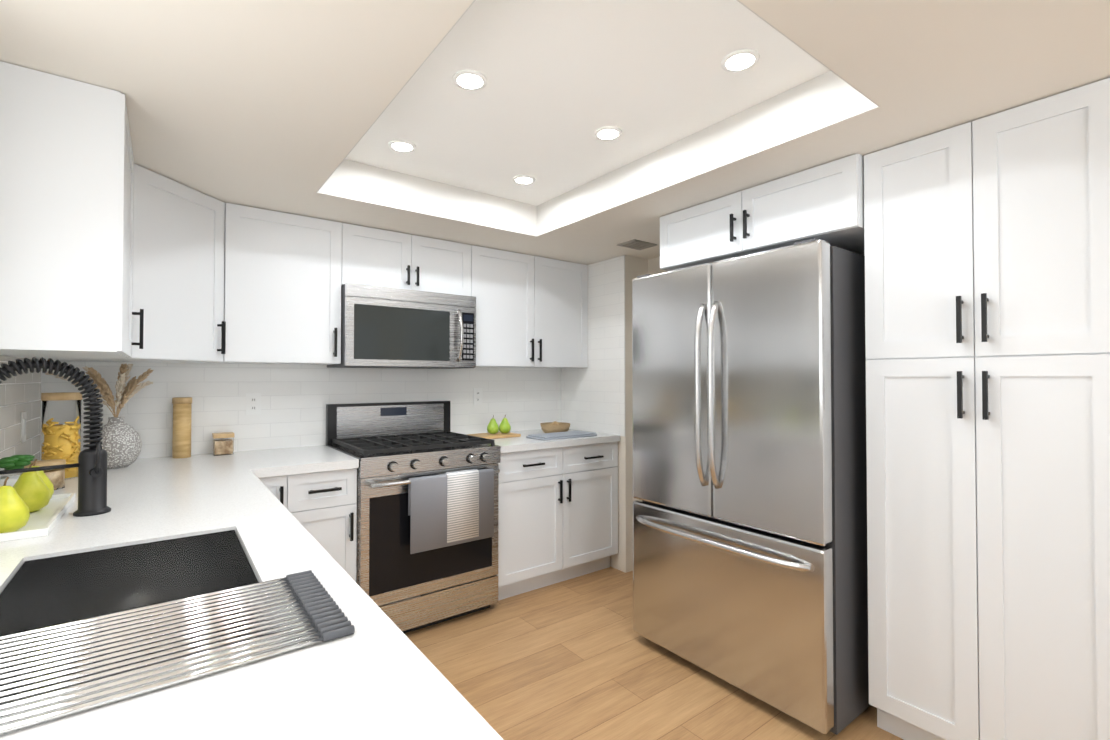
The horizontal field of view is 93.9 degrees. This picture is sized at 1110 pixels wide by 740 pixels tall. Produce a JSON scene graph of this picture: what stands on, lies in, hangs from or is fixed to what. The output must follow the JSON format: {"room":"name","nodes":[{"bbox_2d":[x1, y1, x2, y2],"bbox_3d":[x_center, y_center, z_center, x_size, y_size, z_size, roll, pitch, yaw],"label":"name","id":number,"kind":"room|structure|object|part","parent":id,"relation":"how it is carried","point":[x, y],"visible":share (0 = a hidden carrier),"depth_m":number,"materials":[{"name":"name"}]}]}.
{"room":"kitchen","nodes":[
{"label":"kitchen","id":0,"kind":"room"},
{"bbox_2d":[0,0,1109,264],"bbox_3d":[0.666,-0.974,0.995,3.520,0.330,6.000,1,-1,-37],"label":"ceiling","id":1,"kind":"structure","parent":0,"point":[272,104],"depth_m":1.64,"materials":[{"name":"white paint"}]},
{"bbox_2d":[388,140,415,152],"bbox_3d":[-0.659,-0.965,2.237,0.116,0.006,0.116,1,-1,-37],"label":"recessed light","id":2,"kind":"object","parent":1,"relation":"in","point":[403,146],"visible":1,"depth_m":2.23,"materials":[{"name":"white plastic"}]},
{"bbox_2d":[452,70,486,90],"bbox_3d":[-0.286,-0.973,1.742,0.116,0.006,0.116,1,-1,-37],"label":"recessed light","id":3,"kind":"object","parent":1,"relation":"in","point":[470,80],"visible":1,"depth_m":1.74,"materials":[{"name":"white plastic"}]},
{"bbox_2d":[513,175,534,184],"bbox_3d":[-0.157,-0.960,2.617,0.116,0.006,0.116,1,-1,-37],"label":"recessed light","id":4,"kind":"object","parent":1,"relation":"in","point":[523,179],"visible":1,"depth_m":2.61,"materials":[{"name":"white plastic"}]},
{"bbox_2d":[594,126,621,140],"bbox_3d":[0.217,-0.967,2.122,0.116,0.006,0.116,1,-1,-37],"label":"recessed light","id":5,"kind":"object","parent":1,"relation":"in","point":[608,133],"visible":1,"depth_m":2.12,"materials":[{"name":"white plastic"}]},
{"bbox_2d":[617,239,656,249],"bbox_3d":[0.506,-0.770,3.196,0.200,0.010,0.150,1,-1,-37],"label":"ceiling vent","id":6,"kind":"object","parent":1,"relation":"in","point":[636,244],"visible":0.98,"depth_m":3.17,"materials":[{"name":"beige metal"}]},
{"bbox_2d":[721,49,759,72],"bbox_3d":[0.584,-0.975,1.635,0.116,0.006,0.116,1,-1,-37],"label":"recessed light","id":7,"kind":"object","parent":1,"relation":"in","point":[740,60],"visible":1,"depth_m":1.63,"materials":[{"name":"white plastic"}]},
{"bbox_2d":[610,255,647,572],"bbox_3d":[0.347,0.294,3.805,0.220,2.120,0.700,1,-1,-37],"label":"wall","id":8,"kind":"structure","parent":0,"point":[622,559],"depth_m":3.48,"materials":[{"name":"beige paint"}]},
{"bbox_2d":[561,255,625,436],"bbox_3d":[0.259,-0.159,3.740,0.008,1.213,0.692,1,-1,-37],"label":"wall tile","id":9,"kind":"structure","parent":8,"relation":"attached to","point":[593,396],"depth_m":3.64,"materials":[{"name":"white tile"}]},
{"bbox_2d":[405,566,903,739],"bbox_3d":[0.666,1.360,0.960,3.520,0.100,6.000,1,-1,-37],"label":"floor","id":10,"kind":"structure","parent":0,"point":[577,658],"depth_m":2.23,"materials":[{"name":"brown wood"}]},
{"bbox_2d":[258,468,356,581],"bbox_3d":[-1.297,0.900,2.565,0.442,0.869,0.664,1,-1,-37],"label":"base cabinet","id":11,"kind":"object","parent":10,"relation":"on","point":[321,507],"visible":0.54,"depth_m":2.39,"materials":[{"name":"white wood"}]},
{"bbox_2d":[326,401,500,633],"bbox_3d":[-0.794,0.768,2.906,0.760,1.145,0.724,1,-1,-37],"label":"range","id":12,"kind":"object","parent":10,"relation":"on","point":[393,447],"visible":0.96,"depth_m":2.68,"materials":[{"name":"silver metal"}]},
{"bbox_2d":[408,468,493,553],"bbox_3d":[-0.525,0.714,2.670,0.465,0.365,0.034,1,-1,-37],"label":"towel","id":13,"kind":"object","parent":12,"relation":"hanging from","point":[427,504],"visible":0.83,"depth_m":2.59,"materials":[{"name":"grey fabric"}]},
{"bbox_2d":[444,469,478,542],"bbox_3d":[-0.487,0.702,2.699,0.180,0.354,0.048,1,-1,-37],"label":"striped towel","id":14,"kind":"object","parent":12,"relation":"hanging from","point":[462,504],"visible":0.9,"depth_m":2.68,"materials":[{"name":"white fabric"}]},
{"bbox_2d":[498,442,617,599],"bbox_3d":[-0.131,0.914,3.445,0.942,0.869,0.664,1,-1,-37],"label":"base cabinet","id":15,"kind":"object","parent":10,"relation":"on","point":[557,515],"visible":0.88,"depth_m":3.18,"materials":[{"name":"white wood"}]},
{"bbox_2d":[492,429,619,452],"bbox_3d":[-0.135,0.459,3.457,0.943,0.040,0.650,1,-1,-37],"label":"countertop","id":16,"kind":"structure","parent":15,"relation":"on","point":[515,444],"depth_m":3.21,"materials":[{"name":"white stone"}]},
{"bbox_2d":[467,432,520,438],"bbox_3d":[-0.399,0.428,3.390,0.290,0.017,0.200,1,-1,-37],"label":"cutting board","id":17,"kind":"object","parent":16,"relation":"on","point":[496,435],"visible":0.67,"depth_m":3.35,"materials":[{"name":"brown wood"}]},
{"bbox_2d":[487,415,498,433],"bbox_3d":[-0.406,0.357,3.392,0.080,0.124,0.080,1,-1,-37],"label":"pear","id":18,"kind":"object","parent":17,"relation":"on","point":[492,427],"visible":0.98,"depth_m":3.37,"materials":[{"name":"green food"}]},
{"bbox_2d":[499,415,510,432],"bbox_3d":[-0.332,0.358,3.435,0.080,0.124,0.080,1,-1,-37],"label":"pear","id":19,"kind":"object","parent":17,"relation":"on","point":[504,426],"visible":1,"depth_m":3.41,"materials":[{"name":"green food"}]},
{"bbox_2d":[540,421,569,432],"bbox_3d":[0.002,0.397,3.581,0.210,0.085,0.210,1,-1,-37],"label":"basket","id":20,"kind":"object","parent":16,"relation":"on","point":[550,427],"visible":0.94,"depth_m":3.51,"materials":[{"name":"wicker"}]},
{"bbox_2d":[526,431,596,440],"bbox_3d":[0.047,0.426,3.388,0.440,0.021,0.200,1,-1,-37],"label":"folded towel","id":21,"kind":"object","parent":16,"relation":"on","point":[558,435],"visible":1,"depth_m":3.33,"materials":[{"name":"grey fabric"}]},
{"bbox_2d":[632,238,869,734],"bbox_3d":[0.960,0.434,2.417,0.872,1.797,0.940,1,-1,-37],"label":"fridge","id":22,"kind":"object","parent":10,"relation":"on","point":[848,545],"depth_m":2.02,"materials":[{"name":"grey metal"}]},
{"bbox_3d":[0.641,0.220,2.180,0.071,1.015,0.853,1,-1,-37],"label":"fridge handle","id":23,"kind":"part","parent":22,"relation":"part of","materials":[{"name":"silver metal"}]},
{"bbox_3d":[0.690,0.412,2.214,0.072,1.745,0.936,1,-1,-37],"label":"fridge door","id":24,"kind":"part","parent":22,"relation":"part of","materials":[{"name":"silver metal"}]},
{"bbox_2d":[864,78,1109,739],"bbox_3d":[1.569,0.264,1.818,0.662,2.118,0.644,1,-1,-37],"label":"pantry","id":25,"kind":"object","parent":10,"relation":"on","point":[987,292],"visible":1,"depth_m":1.60,"materials":[{"name":"white wood"}]},
{"bbox_3d":[-0.538,0.871,0.616,0.754,0.869,4.690,1,-1,-37],"label":"base cabinet","id":26,"kind":"object","parent":10,"relation":"on","visible":0},
{"bbox_2d":[0,453,502,739],"bbox_3d":[-0.551,0.415,0.612,0.720,0.040,4.690,1,-1,-37],"label":"countertop","id":27,"kind":"structure","parent":26,"relation":"on","point":[377,675],"depth_m":0.70,"materials":[{"name":"white stone"}]},
{"bbox_2d":[0,455,34,486],"bbox_3d":[-1.720,0.340,1.650,0.085,0.140,0.087,1,-1,-37],"label":"plant","id":28,"kind":"object","parent":27,"relation":"on","point":[15,462],"visible":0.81,"depth_m":1.63,"materials":[{"name":"green plant"}]},
{"bbox_2d":[0,493,74,541],"bbox_3d":[-1.452,0.398,1.411,0.165,0.018,0.490,1,-1,-37],"label":"tray","id":29,"kind":"object","parent":27,"relation":"on","point":[43,521],"visible":0.62,"depth_m":1.38,"materials":[{"name":"white ceramic"}]},
{"bbox_2d":[0,477,29,532],"bbox_3d":[-1.339,0.329,1.259,0.091,0.137,0.091,1,-1,-37],"label":"pear","id":30,"kind":"object","parent":29,"relation":"on","point":[14,513],"visible":0.88,"depth_m":1.25,"materials":[{"name":"green food"}]},
{"bbox_2d":[13,463,50,511],"bbox_3d":[-1.485,0.332,1.462,0.091,0.137,0.091,1,-1,-37],"label":"pear","id":31,"kind":"object","parent":29,"relation":"on","point":[32,490],"visible":0.65,"depth_m":1.45,"materials":[{"name":"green food"}]},
{"bbox_2d":[28,459,53,498],"bbox_3d":[-1.553,0.333,1.542,0.091,0.137,0.091,1,-1,-37],"label":"pear","id":32,"kind":"object","parent":29,"relation":"on","point":[45,479],"visible":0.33,"depth_m":1.55,"materials":[{"name":"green food"}]},
{"bbox_2d":[24,459,65,489],"bbox_3d":[-1.768,0.365,1.793,0.108,0.095,0.108,1,-1,-37],"label":"jar","id":33,"kind":"object","parent":27,"relation":"on","point":[56,477],"visible":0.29,"depth_m":1.78,"materials":[{"name":"clear glass"}]},
{"bbox_2d":[0,357,110,516],"bbox_3d":[-1.392,0.186,1.399,0.297,0.441,0.129,1,-1,-37],"label":"faucet","id":34,"kind":"object","parent":27,"relation":"on","point":[91,464],"visible":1,"depth_m":1.45,"materials":[{"name":"black metal"}]},
{"bbox_2d":[41,392,81,479],"bbox_3d":[-1.901,0.252,1.996,0.116,0.328,0.116,1,-1,-37],"label":"pasta jar","id":35,"kind":"object","parent":27,"relation":"on","point":[61,425],"visible":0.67,"depth_m":1.96,"materials":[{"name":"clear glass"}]},
{"bbox_2d":[45,363,152,468],"bbox_3d":[-1.936,0.195,2.208,0.354,0.448,0.176,1,-1,-37],"label":"vase","id":36,"kind":"object","parent":27,"relation":"on","point":[121,444],"visible":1,"depth_m":2.21,"materials":[{"name":"grey ceramic"}]},
{"bbox_2d":[0,529,259,636],"bbox_3d":[-0.769,0.531,0.941,0.402,0.247,0.732,1,-1,-37],"label":"sink basin","id":37,"kind":"object","parent":27,"relation":"in","point":[45,592],"visible":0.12,"depth_m":1.20,"materials":[{"name":"black granite composite"}]},
{"bbox_2d":[0,570,354,734],"bbox_3d":[-0.617,0.390,0.720,0.573,0.012,0.293,1,-1,-37],"label":"drying rack","id":38,"kind":"object","parent":27,"relation":"on","point":[49,673],"visible":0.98,"depth_m":0.73,"materials":[{"name":"silver metal"}]},
{"bbox_2d":[172,397,191,457],"bbox_3d":[-1.810,0.278,2.515,0.080,0.290,0.080,1,-1,-37],"label":"canister","id":39,"kind":"object","parent":27,"relation":"on","point":[181,435],"visible":0.98,"depth_m":2.48,"materials":[{"name":"beige wood"}]},
{"bbox_2d":[212,432,233,455],"bbox_3d":[-1.678,0.373,2.620,0.088,0.105,0.088,1,-1,-37],"label":"jar","id":40,"kind":"object","parent":27,"relation":"on","point":[223,443],"visible":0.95,"depth_m":2.59,"materials":[{"name":"clear glass"}]},
{"bbox_2d":[234,445,358,476],"bbox_3d":[-1.302,0.445,2.576,0.448,0.040,0.650,1,-1,-37],"label":"countertop","id":41,"kind":"structure","parent":26,"relation":"on","point":[309,459],"depth_m":2.45,"materials":[{"name":"white stone"}]},
{"bbox_2d":[648,257,667,274],"bbox_3d":[2.051,0.100,1.899,0.200,2.450,5.800,1,-1,-37],"label":"wall","id":42,"kind":"structure","parent":0,"point":[653,266],"depth_m":3.56,"materials":[{"name":"beige paint"}]},
{"bbox_2d":[660,154,864,270],"bbox_3d":[1.070,-0.651,2.457,0.699,0.268,0.945,1,-1,-37],"label":"upper cabinet","id":43,"kind":"object","parent":42,"relation":"attached to","point":[824,202],"visible":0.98,"depth_m":2.16,"materials":[{"name":"white wood"}]},
{"bbox_3d":[-1.081,0.121,3.293,3.520,2.450,0.200,1,-1,-37],"label":"wall","id":44,"kind":"structure","parent":0,"visible":0},
{"bbox_2d":[10,164,225,362],"bbox_3d":[-1.799,-0.414,2.222,0.652,0.748,0.638,1,-1,-37],"label":"upper cabinet","id":45,"kind":"object","parent":44,"relation":"attached to","point":[178,257],"visible":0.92,"depth_m":2.17,"materials":[{"name":"white wood"}]},
{"bbox_2d":[222,203,341,364],"bbox_3d":[-1.418,-0.407,2.687,0.520,0.748,0.354,1,-1,-37],"label":"upper cabinet","id":46,"kind":"object","parent":44,"relation":"attached to","point":[282,287],"visible":1,"depth_m":2.56,"materials":[{"name":"white wood"}]},
{"bbox_2d":[40,361,560,459],"bbox_3d":[-1.106,0.205,3.143,2.900,0.467,0.008,1,-1,-37],"label":"wall tile","id":47,"kind":"structure","parent":44,"relation":"attached to","point":[295,399],"depth_m":2.86,"materials":[{"name":"white tile"}]},
{"bbox_2d":[246,393,260,414],"bbox_3d":[-1.605,0.180,2.758,0.070,0.115,0.005,1,-1,-37],"label":"electrical outlet","id":48,"kind":"object","parent":47,"relation":"attached to","point":[253,403],"visible":1,"depth_m":2.76,"materials":[{"name":"white plastic"}]},
{"bbox_2d":[473,388,481,404],"bbox_3d":[-0.531,0.183,3.568,0.070,0.115,0.005,1,-1,-37],"label":"electrical outlet","id":49,"kind":"object","parent":47,"relation":"attached to","point":[477,396],"visible":1,"depth_m":3.56,"materials":[{"name":"white plastic"}]},
{"bbox_2d":[341,223,470,295],"bbox_3d":[-0.906,-0.612,3.077,0.762,0.328,0.354,1,-1,-37],"label":"upper cabinet","id":50,"kind":"object","parent":44,"relation":"attached to","point":[379,257],"visible":0.88,"depth_m":2.93,"materials":[{"name":"white wood"}]},
{"bbox_2d":[327,283,475,368],"bbox_3d":[-0.878,-0.229,3.033,0.754,0.431,0.448,1,-1,-37],"label":"microwave","id":51,"kind":"object","parent":50,"relation":"attached to","point":[384,327],"visible":1,"depth_m":2.87,"materials":[{"name":"grey metal"}]},
{"bbox_2d":[471,245,587,367],"bbox_3d":[-0.225,-0.394,3.588,0.944,0.748,0.354,1,-1,-37],"label":"upper cabinet","id":52,"kind":"object","parent":44,"relation":"attached to","point":[531,311],"visible":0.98,"depth_m":3.45,"materials":[{"name":"white wood"}]},
{"bbox_3d":[-0.598,0.069,-0.101,0.200,2.450,5.800,1,-1,-37],"label":"wall","id":53,"kind":"structure","parent":0,"visible":0},
{"bbox_2d":[0,355,40,476],"bbox_3d":[-1.748,0.181,1.593,0.008,0.467,1.692,1,-1,-37],"label":"wall tile","id":54,"kind":"structure","parent":53,"relation":"attached to","point":[19,394],"depth_m":1.93,"materials":[{"name":"white tile"}]},
{"bbox_2d":[21,411,26,442],"bbox_3d":[-2.036,0.218,1.988,0.006,0.115,0.070,1,-1,-37],"label":"light switch","id":55,"kind":"object","parent":54,"relation":"attached to","point":[23,425],"visible":0.93,"depth_m":1.98,"materials":[{"name":"white plastic"}]},
{"bbox_2d":[0,61,143,357],"bbox_3d":[-1.540,-0.423,1.640,0.364,0.748,0.600,1,-1,-37],"label":"upper cabinet","id":56,"kind":"object","parent":53,"relation":"attached to","point":[66,210],"visible":1,"depth_m":1.42,"materials":[{"name":"white wood"}]}
]}

